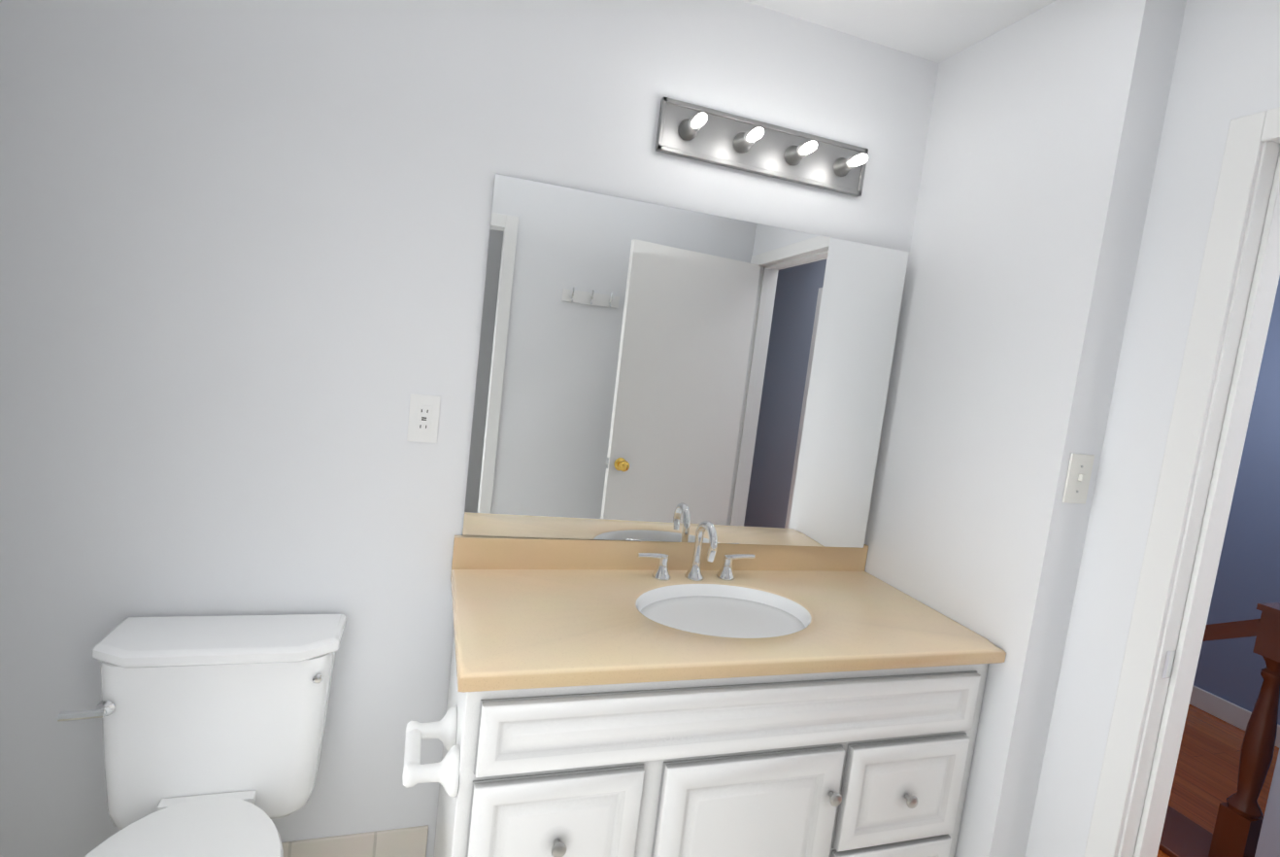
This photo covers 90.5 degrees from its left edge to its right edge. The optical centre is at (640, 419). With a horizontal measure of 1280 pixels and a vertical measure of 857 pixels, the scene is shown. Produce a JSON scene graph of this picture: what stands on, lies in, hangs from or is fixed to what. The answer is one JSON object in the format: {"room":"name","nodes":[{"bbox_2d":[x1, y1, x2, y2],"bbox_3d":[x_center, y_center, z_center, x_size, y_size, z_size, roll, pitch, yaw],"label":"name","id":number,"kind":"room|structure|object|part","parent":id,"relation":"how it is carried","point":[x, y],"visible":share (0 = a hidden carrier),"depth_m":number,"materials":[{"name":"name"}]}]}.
{"room":"bathroom","nodes":[
{"label":"bathroom","id":0,"kind":"room"},
{"bbox_2d":[0,0,938,856],"bbox_3d":[-0.815,-0.021,1.592,3.320,2.440,0.120,5,6,-18],"label":"wall","id":1,"kind":"structure","parent":0,"point":[243,254],"depth_m":1.50,"materials":[{"name":"white paint"}]},
{"bbox_2d":[281,824,428,856],"bbox_3d":[-1.488,1.097,1.458,1.900,0.100,0.010,5,6,-18],"label":"baseboard","id":2,"kind":"structure","parent":1,"relation":"attached to","point":[411,841],"depth_m":1.69,"materials":[{"name":"beige tile"}]},
{"bbox_2d":[406,393,440,442],"bbox_3d":[-0.549,-0.002,1.612,0.072,0.120,0.009,5,6,-18],"label":"outlet plate","id":3,"kind":"object","parent":1,"relation":"attached to","point":[423,418],"visible":1,"depth_m":1.61,"materials":[{"name":"white plastic"}]},
{"bbox_2d":[462,173,909,547],"bbox_3d":[0.174,-0.102,1.808,1.236,0.929,0.006,5,6,-16],"label":"mirror glass","id":4,"kind":"object","parent":1,"relation":"attached to","point":[646,371],"visible":0.93,"depth_m":1.78,"materials":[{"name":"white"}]},
{"bbox_2d":[655,96,868,197],"bbox_3d":[0.375,-0.754,1.742,0.650,0.135,0.132,5,6,-18],"label":"vanity light bar","id":5,"kind":"object","parent":1,"relation":"attached to","point":[698,133],"visible":0.98,"depth_m":1.77,"materials":[{"name":"grey metal"}]},
{"bbox_2d":[742,0,1056,63],"bbox_3d":[1.810,-0.934,0.927,7.720,0.100,5.300,5,6,-18],"label":"ceiling","id":6,"kind":"structure","parent":0,"point":[937,31],"depth_m":1.73,"materials":[{"name":"white paint"}]},
{"bbox_2d":[864,0,1186,856],"bbox_3d":[0.962,0.160,1.862,0.240,2.440,0.740,5,6,-18],"label":"wall","id":7,"kind":"structure","parent":0,"point":[1045,130],"depth_m":1.59,"materials":[{"name":"white paint"}]},
{"bbox_2d":[1062,453,1094,503],"bbox_3d":[1.026,0.139,1.479,0.070,0.116,0.016,5,6,-18],"label":"switch plate","id":8,"kind":"object","parent":7,"relation":"attached to","point":[1078,478],"visible":1,"depth_m":1.48,"materials":[{"name":"white plastic"}]},
{"bbox_2d":[1024,0,1279,856],"bbox_3d":[1.281,0.275,1.069,0.120,2.440,0.980,5,6,-18],"label":"wall","id":9,"kind":"structure","parent":0,"point":[1223,63],"depth_m":1.42,"materials":[{"name":"white paint"}]},
{"bbox_2d":[1083,106,1279,856],"bbox_3d":[1.287,0.472,1.000,0.144,2.065,0.885,5,6,-18],"label":"door frame","id":10,"kind":"structure","parent":9,"relation":"attached to","point":[1255,287],"depth_m":1.33,"materials":[{"name":"white wood"}]},
{"bbox_2d":[1161,650,1175,677],"bbox_3d":[1.127,0.522,1.355,0.025,0.060,0.002,5,6,-18],"label":"strike plate","id":11,"kind":"object","parent":10,"relation":"attached to","point":[1167,663],"visible":1,"depth_m":1.35,"materials":[{"name":"silver metal"}]},
{"bbox_2d":[1156,704,1279,856],"bbox_3d":[3.172,1.716,1.727,4.220,0.100,5.300,5,6,-18],"label":"floor","id":12,"kind":"structure","parent":0,"point":[1204,784],"depth_m":2.69,"materials":[{"name":"brown wood"}]},
{"bbox_2d":[1158,805,1212,856],"bbox_3d":[1.673,1.367,2.865,0.270,0.022,1.910,5,6,-18],"label":"rug","id":13,"kind":"object","parent":12,"relation":"on","point":[1182,835],"depth_m":2.20,"materials":[{"name":"brown fabric"}]},
{"bbox_2d":[1202,602,1279,856],"bbox_3d":[1.790,0.960,2.632,0.104,0.900,1.368,5,6,-18],"label":"stair railing","id":14,"kind":"object","parent":12,"relation":"on","point":[1238,824],"visible":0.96,"depth_m":2.02,"materials":[{"name":"brown wood"}]},
{"bbox_2d":[1193,275,1279,724],"bbox_3d":[3.084,0.285,3.109,0.120,2.440,2.030,5,6,-18],"label":"wall","id":15,"kind":"structure","parent":0,"point":[1247,580],"depth_m":3.11,"materials":[{"name":"blue paint"}]},
{"bbox_2d":[1189,684,1279,747],"bbox_3d":[2.867,1.428,3.259,0.014,0.100,1.910,5,6,-18],"label":"baseboard","id":16,"kind":"structure","parent":15,"relation":"attached to","point":[1231,713],"depth_m":3.15,"materials":[{"name":"white wood"}]},
{"bbox_2d":[1254,746,1279,856],"bbox_3d":[2.040,0.298,1.736,0.120,2.440,0.170,5,6,-18],"label":"wall","id":17,"kind":"structure","parent":0,"point":[1268,843],"depth_m":1.87,"materials":[{"name":"blue paint"}]},
{"bbox_3d":[-0.420,1.434,0.329,3.500,0.100,3.120,5,6,-18],"label":"floor","id":18,"kind":"structure","parent":0,"visible":0},
{"bbox_2d":[57,613,346,856],"bbox_3d":[-0.911,0.869,1.237,0.497,0.726,0.720,5,6,-18],"label":"toilet","id":19,"kind":"object","parent":18,"relation":"on","point":[214,728],"visible":1,"depth_m":1.38,"materials":[{"name":"white ceramic"}]},
{"bbox_3d":[-0.871,0.873,1.153,0.384,0.032,0.536,5,6,-18],"label":"seat","id":20,"kind":"part","parent":19,"relation":"part of","materials":[{"name":"white plastic"}]},
{"bbox_3d":[-0.941,0.596,1.354,0.472,0.071,0.042,5,6,-18],"label":"handle","id":21,"kind":"part","parent":19,"relation":"part of","materials":[{"name":"silver metal"}]},
{"bbox_3d":[-0.937,0.498,1.447,0.472,0.038,0.192,5,6,-18],"label":"lid","id":22,"kind":"part","parent":19,"relation":"part of","materials":[{"name":"white ceramic"}]},
{"bbox_2d":[402,520,1006,856],"bbox_3d":[0.124,0.802,1.635,1.380,1.021,0.577,5,6,-18],"label":"bathroom vanity","id":23,"kind":"object","parent":18,"relation":"on","point":[698,697],"visible":1,"depth_m":1.43,"materials":[{"name":"white wood"}]},
{"bbox_2d":[450,534,1006,692],"bbox_3d":[0.197,0.503,1.623,1.297,0.223,0.567,5,6,-18],"label":"countertop","id":24,"kind":"structure","parent":23,"relation":"on","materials":[{"name":"beige stone"}]},
{"bbox_2d":[636,520,755,581],"bbox_3d":[0.177,0.369,1.770,0.362,0.179,0.135,5,6,-18],"label":"faucet","id":25,"kind":"object","parent":24,"relation":"on","point":[661,573],"depth_m":1.80,"materials":[{"name":"silver metal"}]}
]}

